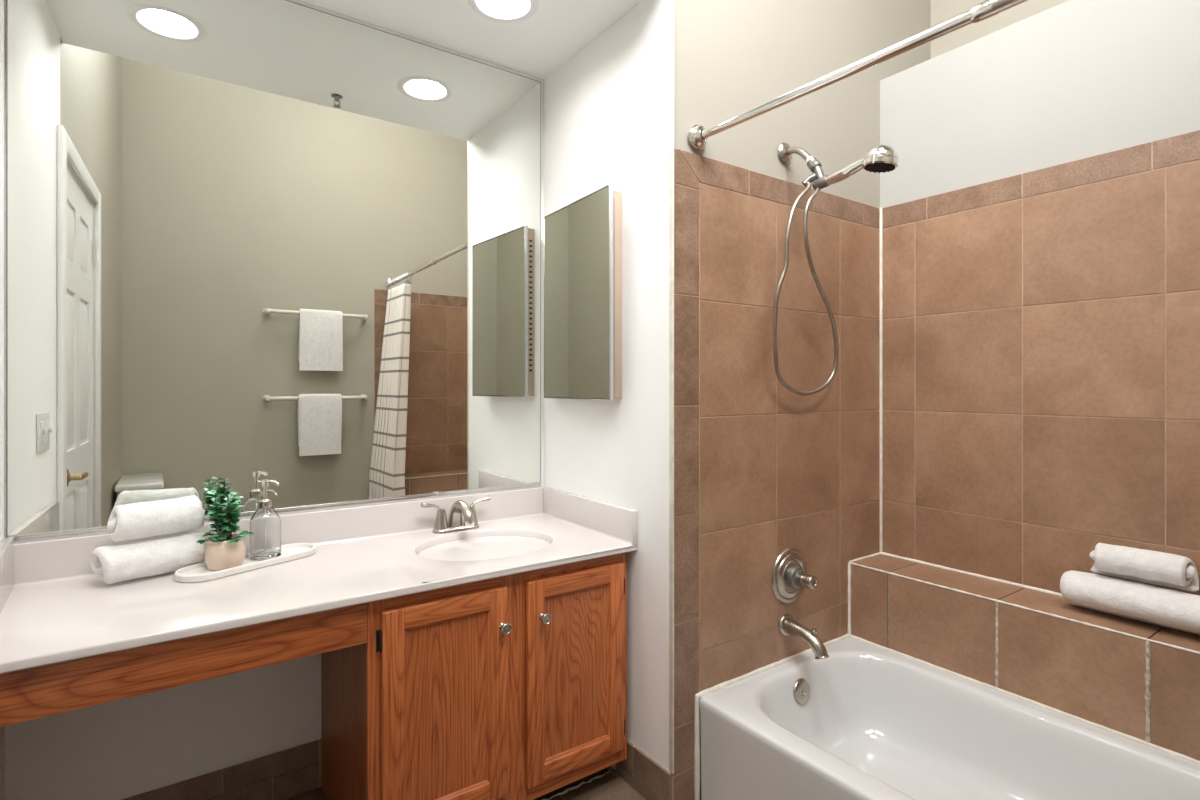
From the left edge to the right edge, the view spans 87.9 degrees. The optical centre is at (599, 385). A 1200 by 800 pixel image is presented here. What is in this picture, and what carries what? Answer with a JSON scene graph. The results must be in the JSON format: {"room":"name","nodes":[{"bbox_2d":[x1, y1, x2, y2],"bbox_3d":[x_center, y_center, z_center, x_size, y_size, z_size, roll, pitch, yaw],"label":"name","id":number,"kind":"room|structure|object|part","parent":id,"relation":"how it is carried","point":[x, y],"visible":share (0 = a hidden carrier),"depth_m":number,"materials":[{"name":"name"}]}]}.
{"room":"bathroom","nodes":[
{"label":"bathroom","id":0,"kind":"room"},
{"bbox_2d":[0,0,4,799],"bbox_3d":[-0.736,-0.745,0.505,0.120,3.935,2.640,0,0,-38],"label":"wall","id":1,"kind":"structure","parent":0,"point":[2,2],"depth_m":1.46,"materials":[{"name":"white paint"}]},
{"bbox_2d":[5,0,543,799],"bbox_3d":[-0.862,0.034,1.969,1.740,2.378,0.124,0,0,-35],"label":"wall","id":2,"kind":"structure","parent":0,"point":[121,749],"depth_m":1.68,"materials":[{"name":"white paint"}]},
{"bbox_2d":[122,739,321,799],"bbox_3d":[-1.136,1.150,1.694,0.706,0.144,0.010,0,0,-35],"label":"baseboard","id":3,"kind":"structure","parent":2,"relation":"attached to","point":[285,774],"depth_m":1.79,"materials":[{"name":"brown tile"}]},
{"bbox_2d":[6,0,540,542],"bbox_3d":[-0.823,-0.381,1.914,1.468,1.519,0.009,0,0,-35],"label":"wall mirror","id":4,"kind":"object","parent":2,"relation":"attached to","point":[296,246],"visible":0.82,"depth_m":1.80,"materials":[{"name":"clear glass"}]},
{"bbox_2d":[14,486,544,586],"bbox_3d":[-0.812,0.436,1.909,1.486,0.113,0.029,0,0,-35],"label":"backsplash","id":5,"kind":"structure","parent":2,"relation":"attached to","point":[59,559],"depth_m":1.89,"materials":[{"name":"stone"}]},
{"bbox_2d":[286,766,646,799],"bbox_3d":[0.374,1.252,1.285,3.135,0.060,2.664,0,0,-35],"label":"floor","id":6,"kind":"structure","parent":0,"point":[610,786],"depth_m":1.87,"materials":[{"name":"brown tile"}]},
{"bbox_2d":[322,552,626,799],"bbox_3d":[-0.369,0.862,1.877,0.768,0.722,0.569,0,0,-35],"label":"vanity cabinet","id":7,"kind":"object","parent":6,"relation":"on","point":[509,687],"visible":0.97,"depth_m":1.64,"materials":[{"name":"brown wood"}]},
{"bbox_2d":[0,486,636,673],"bbox_3d":[-0.658,0.498,1.690,1.486,0.274,0.565,0,0,-35],"label":"countertop","id":8,"kind":"structure","parent":7,"relation":"on","point":[55,608],"depth_m":1.55,"materials":[{"name":"stone"}]},
{"bbox_2d":[90,531,206,583],"bbox_3d":[-1.126,0.428,1.569,0.090,0.088,0.244,0,0,39],"label":"rolled towel","id":9,"kind":"object","parent":8,"relation":"on","point":[165,554],"visible":0.98,"depth_m":1.53,"materials":[{"name":"white fabric"}]},
{"bbox_2d":[107,495,204,541],"bbox_3d":[-1.119,0.334,1.577,0.081,0.088,0.211,0,0,40],"label":"rolled towel","id":10,"kind":"object","parent":9,"relation":"on","point":[138,520],"visible":1,"depth_m":1.54,"materials":[{"name":"white fabric"}]},
{"bbox_2d":[0,603,366,726],"bbox_3d":[-0.829,0.553,1.273,0.677,0.103,0.018,0,0,-35],"label":"board","id":11,"kind":"object","parent":8,"relation":"attached to","point":[57,688],"visible":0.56,"depth_m":1.24,"materials":[{"name":"brown wood"}]},
{"bbox_2d":[174,543,315,582],"bbox_3d":[-0.938,0.471,1.670,0.120,0.018,0.356,0,0,33],"label":"oval tray","id":12,"kind":"object","parent":8,"relation":"on","point":[200,572],"visible":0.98,"depth_m":1.61,"materials":[{"name":"white ceramic"}]},
{"bbox_2d":[196,490,253,570],"bbox_3d":[-0.978,0.374,1.627,0.114,0.200,0.116,0,0,-7],"label":"potted plant","id":13,"kind":"object","parent":12,"relation":"on","point":[226,550],"visible":1,"depth_m":1.60,"materials":[{"name":"green plant"}]},
{"bbox_3d":[-0.978,0.436,1.625,0.091,0.077,0.091,0,0,-35],"label":"pot","id":14,"kind":"part","parent":13,"relation":"part of","materials":[{"name":"beige ceramic"}]},
{"bbox_2d":[249,479,280,560],"bbox_3d":[-0.925,0.366,1.718,0.076,0.216,0.076,0,0,-35],"label":"glass bottle","id":15,"kind":"object","parent":12,"relation":"on","point":[265,523],"visible":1,"depth_m":1.69,"materials":[{"name":"clear glass"}]},
{"bbox_3d":[-0.925,0.401,1.718,0.076,0.146,0.076,0,0,-35],"label":"bottle glass","id":16,"kind":"part","parent":15,"relation":"part of","materials":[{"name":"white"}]},
{"bbox_2d":[420,495,490,533],"bbox_3d":[-0.477,0.428,2.070,0.187,0.104,0.183,0,0,9],"label":"sink faucet","id":17,"kind":"object","parent":8,"relation":"on","point":[454,524],"visible":1,"depth_m":2.04,"materials":[{"name":"silver metal"}]},
{"bbox_3d":[-0.545,0.400,2.025,0.073,0.045,0.025,0,0,-38],"label":"lever","id":18,"kind":"part","parent":17,"relation":"part of","materials":[{"name":"silver metal"}]},
{"bbox_3d":[-0.522,0.439,2.044,0.049,0.072,0.049,0,0,-35],"label":"handle","id":19,"kind":"part","parent":17,"relation":"part of","materials":[{"name":"silver metal"}]},
{"bbox_3d":[-0.479,0.473,2.074,0.160,0.014,0.056,0,0,-35],"label":"plate","id":20,"kind":"part","parent":17,"relation":"part of","materials":[{"name":"silver metal"}]},
{"bbox_3d":[-0.454,0.424,2.037,0.048,0.095,0.158,0,0,-35],"label":"spout","id":21,"kind":"part","parent":17,"relation":"part of","materials":[{"name":"silver metal"}]},
{"bbox_3d":[-0.437,0.439,2.104,0.049,0.072,0.049,0,0,-35],"label":"handle","id":22,"kind":"part","parent":17,"relation":"part of","materials":[{"name":"silver metal"}]},
{"bbox_3d":[-0.411,0.400,2.119,0.073,0.045,0.025,0,0,-32],"label":"lever","id":23,"kind":"part","parent":17,"relation":"part of","materials":[{"name":"silver metal"}]},
{"bbox_3d":[-0.382,0.811,1.563,0.327,0.553,0.018,0,0,-35],"label":"door","id":24,"kind":"part","parent":7,"relation":"part of","materials":[{"name":"brown wood"}]},
{"bbox_3d":[-0.385,0.811,1.566,0.225,0.451,0.006,0,0,-35],"label":"door panel","id":25,"kind":"part","parent":7,"relation":"part of","materials":[{"name":"brown wood"}]},
{"bbox_3d":[-0.250,0.634,1.630,0.030,0.030,0.028,0,0,-35],"label":"knob","id":26,"kind":"part","parent":7,"relation":"part of","materials":[{"name":"silver metal"}]},
{"bbox_3d":[-0.152,0.634,1.699,0.030,0.030,0.028,0,0,-35],"label":"knob","id":27,"kind":"part","parent":7,"relation":"part of","materials":[{"name":"silver metal"}]},
{"bbox_3d":[-0.065,0.815,1.786,0.328,0.561,0.018,0,0,-35],"label":"door","id":28,"kind":"part","parent":7,"relation":"part of","materials":[{"name":"brown wood"}]},
{"bbox_3d":[-0.068,0.815,1.789,0.226,0.459,0.006,0,0,-35],"label":"door panel","id":29,"kind":"part","parent":7,"relation":"part of","materials":[{"name":"brown wood"}]},
{"bbox_2d":[699,637,1199,799],"bbox_3d":[1.027,1.062,1.404,0.755,0.320,1.515,0,0,-35],"label":"bathtub","id":30,"kind":"object","parent":6,"relation":"on","point":[862,721],"visible":0.98,"depth_m":1.77,"materials":[{"name":"white ceramic"}]},
{"bbox_3d":[0.639,0.968,1.970,0.076,0.075,0.025,0,0,-35],"label":"overflow plate","id":31,"kind":"part","parent":30,"relation":"part of","materials":[{"name":"silver metal"}]},
{"bbox_2d":[850,554,1199,760],"bbox_3d":[1.166,0.929,1.397,0.947,0.587,1.694,0,0,-35],"label":"tiled ledge","id":32,"kind":"object","parent":6,"relation":"on","point":[1135,678],"visible":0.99,"depth_m":1.77,"materials":[{"name":"brown tile"}]},
{"bbox_2d":[850,635,1199,764],"bbox_3d":[1.335,0.901,1.622,0.013,0.013,1.521,0,0,-35],"label":"trim","id":33,"kind":"structure","parent":32,"relation":"attached to","point":[1182,756],"depth_m":1.75,"materials":[{"name":"white"}]},
{"bbox_2d":[1060,570,1199,634],"bbox_3d":[1.469,0.584,1.635,0.142,0.106,0.417,0,0,-35],"label":"rolled towel","id":34,"kind":"object","parent":32,"relation":"on","point":[1173,609],"visible":1,"depth_m":1.64,"materials":[{"name":"white fabric"}]},
{"bbox_2d":[1090,543,1198,591],"bbox_3d":[1.457,0.486,1.675,0.098,0.092,0.225,0,0,-38],"label":"rolled towel","id":35,"kind":"object","parent":34,"relation":"on","point":[1175,571],"visible":1,"depth_m":1.64,"materials":[{"name":"white fabric"}]},
{"bbox_2d":[300,0,642,79],"bbox_3d":[-0.645,-1.934,1.678,1.720,1.558,0.849,0,0,-35],"label":"ceiling","id":36,"kind":"structure","parent":0,"point":[538,45],"depth_m":2.00,"materials":[{"name":"paint"}]},
{"bbox_2d":[467,0,537,22],"bbox_3d":[-0.292,-1.208,1.873,0.212,0.114,0.212,0,0,-35],"label":"recessed light","id":37,"kind":"object","parent":36,"relation":"in","point":[504,11],"visible":1,"depth_m":1.94,"materials":[{"name":"white paint"}]},
{"bbox_2d":[544,0,700,772],"bbox_3d":[0.042,-0.745,2.088,0.116,3.935,0.718,0,0,-35],"label":"wall","id":38,"kind":"structure","parent":0,"point":[606,108],"depth_m":1.89,"materials":[{"name":"white paint"}]},
{"bbox_2d":[544,184,621,400],"bbox_3d":[-0.070,-0.284,2.086,0.068,0.658,0.439,0,0,-35],"label":"medicine cabinet","id":39,"kind":"object","parent":38,"relation":"attached to","point":[583,238],"visible":1,"depth_m":2.02,"materials":[{"name":"silver mirror"}]},
{"bbox_2d":[616,740,671,799],"bbox_3d":[0.126,1.160,1.861,0.009,0.126,0.257,0,0,-35],"label":"baseboard","id":40,"kind":"structure","parent":38,"relation":"attached to","point":[644,774],"depth_m":1.84,"materials":[{"name":"brown tile"}]},
{"bbox_2d":[669,0,673,773],"bbox_3d":[0.203,-0.809,1.761,0.006,3.808,0.016,0,0,-35],"label":"trim","id":41,"kind":"structure","parent":38,"relation":"attached to","point":[671,2],"depth_m":1.76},
{"bbox_2d":[671,0,930,799],"bbox_3d":[0.757,-0.745,2.219,1.434,3.935,0.120,0,0,-35],"label":"wall","id":42,"kind":"structure","parent":0,"point":[763,469],"depth_m":2.01,"materials":[{"name":"brown tile"}]},
{"bbox_2d":[694,634,850,799],"bbox_3d":[0.587,1.057,2.022,0.766,0.330,0.020,0,0,-35],"label":"trim","id":43,"kind":"structure","parent":42,"relation":"attached to","point":[795,656],"depth_m":1.82,"materials":[{"name":"white"}]},
{"bbox_2d":[771,548,817,602],"bbox_3d":[0.651,0.625,2.011,0.180,0.180,0.097,0,0,-35],"label":"shower valve","id":44,"kind":"object","parent":42,"relation":"attached to","point":[789,578],"visible":1,"depth_m":2.01,"materials":[{"name":"silver metal"}]},
{"bbox_3d":[0.664,0.625,1.993,0.044,0.044,0.052,0,0,-35],"label":"handle","id":45,"kind":"part","parent":44,"relation":"part of","materials":[{"name":"silver metal"}]},
{"bbox_2d":[778,614,828,659],"bbox_3d":[0.652,0.799,1.976,0.070,0.102,0.164,0,0,-35],"label":"tub spout","id":46,"kind":"object","parent":42,"relation":"attached to","point":[787,626],"visible":1,"depth_m":1.96,"materials":[{"name":"silver metal"}]},
{"bbox_3d":[0.671,0.774,1.948,0.018,0.026,0.018,0,0,-35],"label":"diverter knob","id":47,"kind":"part","parent":46,"relation":"part of","materials":[{"name":"silver metal"}]},
{"bbox_2d":[772,142,898,394],"bbox_3d":[0.679,-0.382,1.903,0.297,0.828,0.393,0,0,-6],"label":"shower","id":48,"kind":"object","parent":42,"relation":"attached to","point":[880,158],"visible":1,"depth_m":1.90,"materials":[{"name":"silver metal"}]},
{"bbox_3d":[0.635,-0.738,1.996,0.021,0.071,0.108,0,0,-35],"label":"shower arm","id":49,"kind":"part","parent":48,"relation":"part of","materials":[{"name":"silver metal"}]},
{"bbox_3d":[0.735,-0.640,1.853,0.034,0.052,0.150,0,0,-35],"label":"handle","id":50,"kind":"part","parent":48,"relation":"part of","materials":[{"name":"silver metal"}]},
{"bbox_2d":[848,562,850,633],"bbox_3d":[0.899,0.770,2.244,0.015,0.265,0.015,0,0,-13],"label":"trim","id":51,"kind":"structure","parent":42,"relation":"attached to","point":[849,564],"depth_m":2.24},
{"bbox_2d":[688,0,1027,149],"bbox_3d":[0.789,-0.722,1.131,0.072,0.072,1.698,0,0,-37],"label":"shower curtain rod","id":52,"kind":"object","parent":42,"relation":"attached to","point":[698,135],"visible":1,"depth_m":1.39,"materials":[{"name":"silver metal"}]},
{"bbox_3d":[0.513,-0.722,1.501,0.025,0.025,0.750,0,0,-37],"label":"rod","id":53,"kind":"part","parent":52,"relation":"part of","materials":[{"name":"silver metal"}]},
{"bbox_2d":[849,552,880,561],"bbox_3d":[0.983,0.636,2.303,0.204,0.010,0.010,0,0,-35],"label":"trim","id":54,"kind":"structure","parent":42,"relation":"attached to","point":[864,557],"depth_m":2.29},
{"bbox_2d":[931,0,1068,58],"bbox_3d":[1.872,-1.788,1.966,0.100,1.850,1.815,0,0,-35],"label":"wall","id":55,"kind":"structure","parent":0,"point":[941,10],"depth_m":2.46,"materials":[{"name":"beige paint"}]},
{"bbox_2d":[880,0,1199,595],"bbox_3d":[1.708,0.030,1.781,0.382,2.385,1.701,0,0,-35],"label":"wall","id":56,"kind":"structure","parent":0,"point":[1040,205],"depth_m":1.92,"materials":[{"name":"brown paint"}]},
{"bbox_2d":[879,208,882,552],"bbox_3d":[1.066,-0.018,2.361,0.013,1.311,0.013,0,0,-8],"label":"trim","id":57,"kind":"structure","parent":56,"relation":"attached to","point":[880,229],"depth_m":2.36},
{"bbox_2d":[881,552,1061,595],"bbox_3d":[1.501,0.636,1.742,0.013,0.013,1.514,0,0,-35],"label":"trim","id":58,"kind":"structure","parent":56,"relation":"attached to","point":[883,553],"depth_m":2.08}
]}

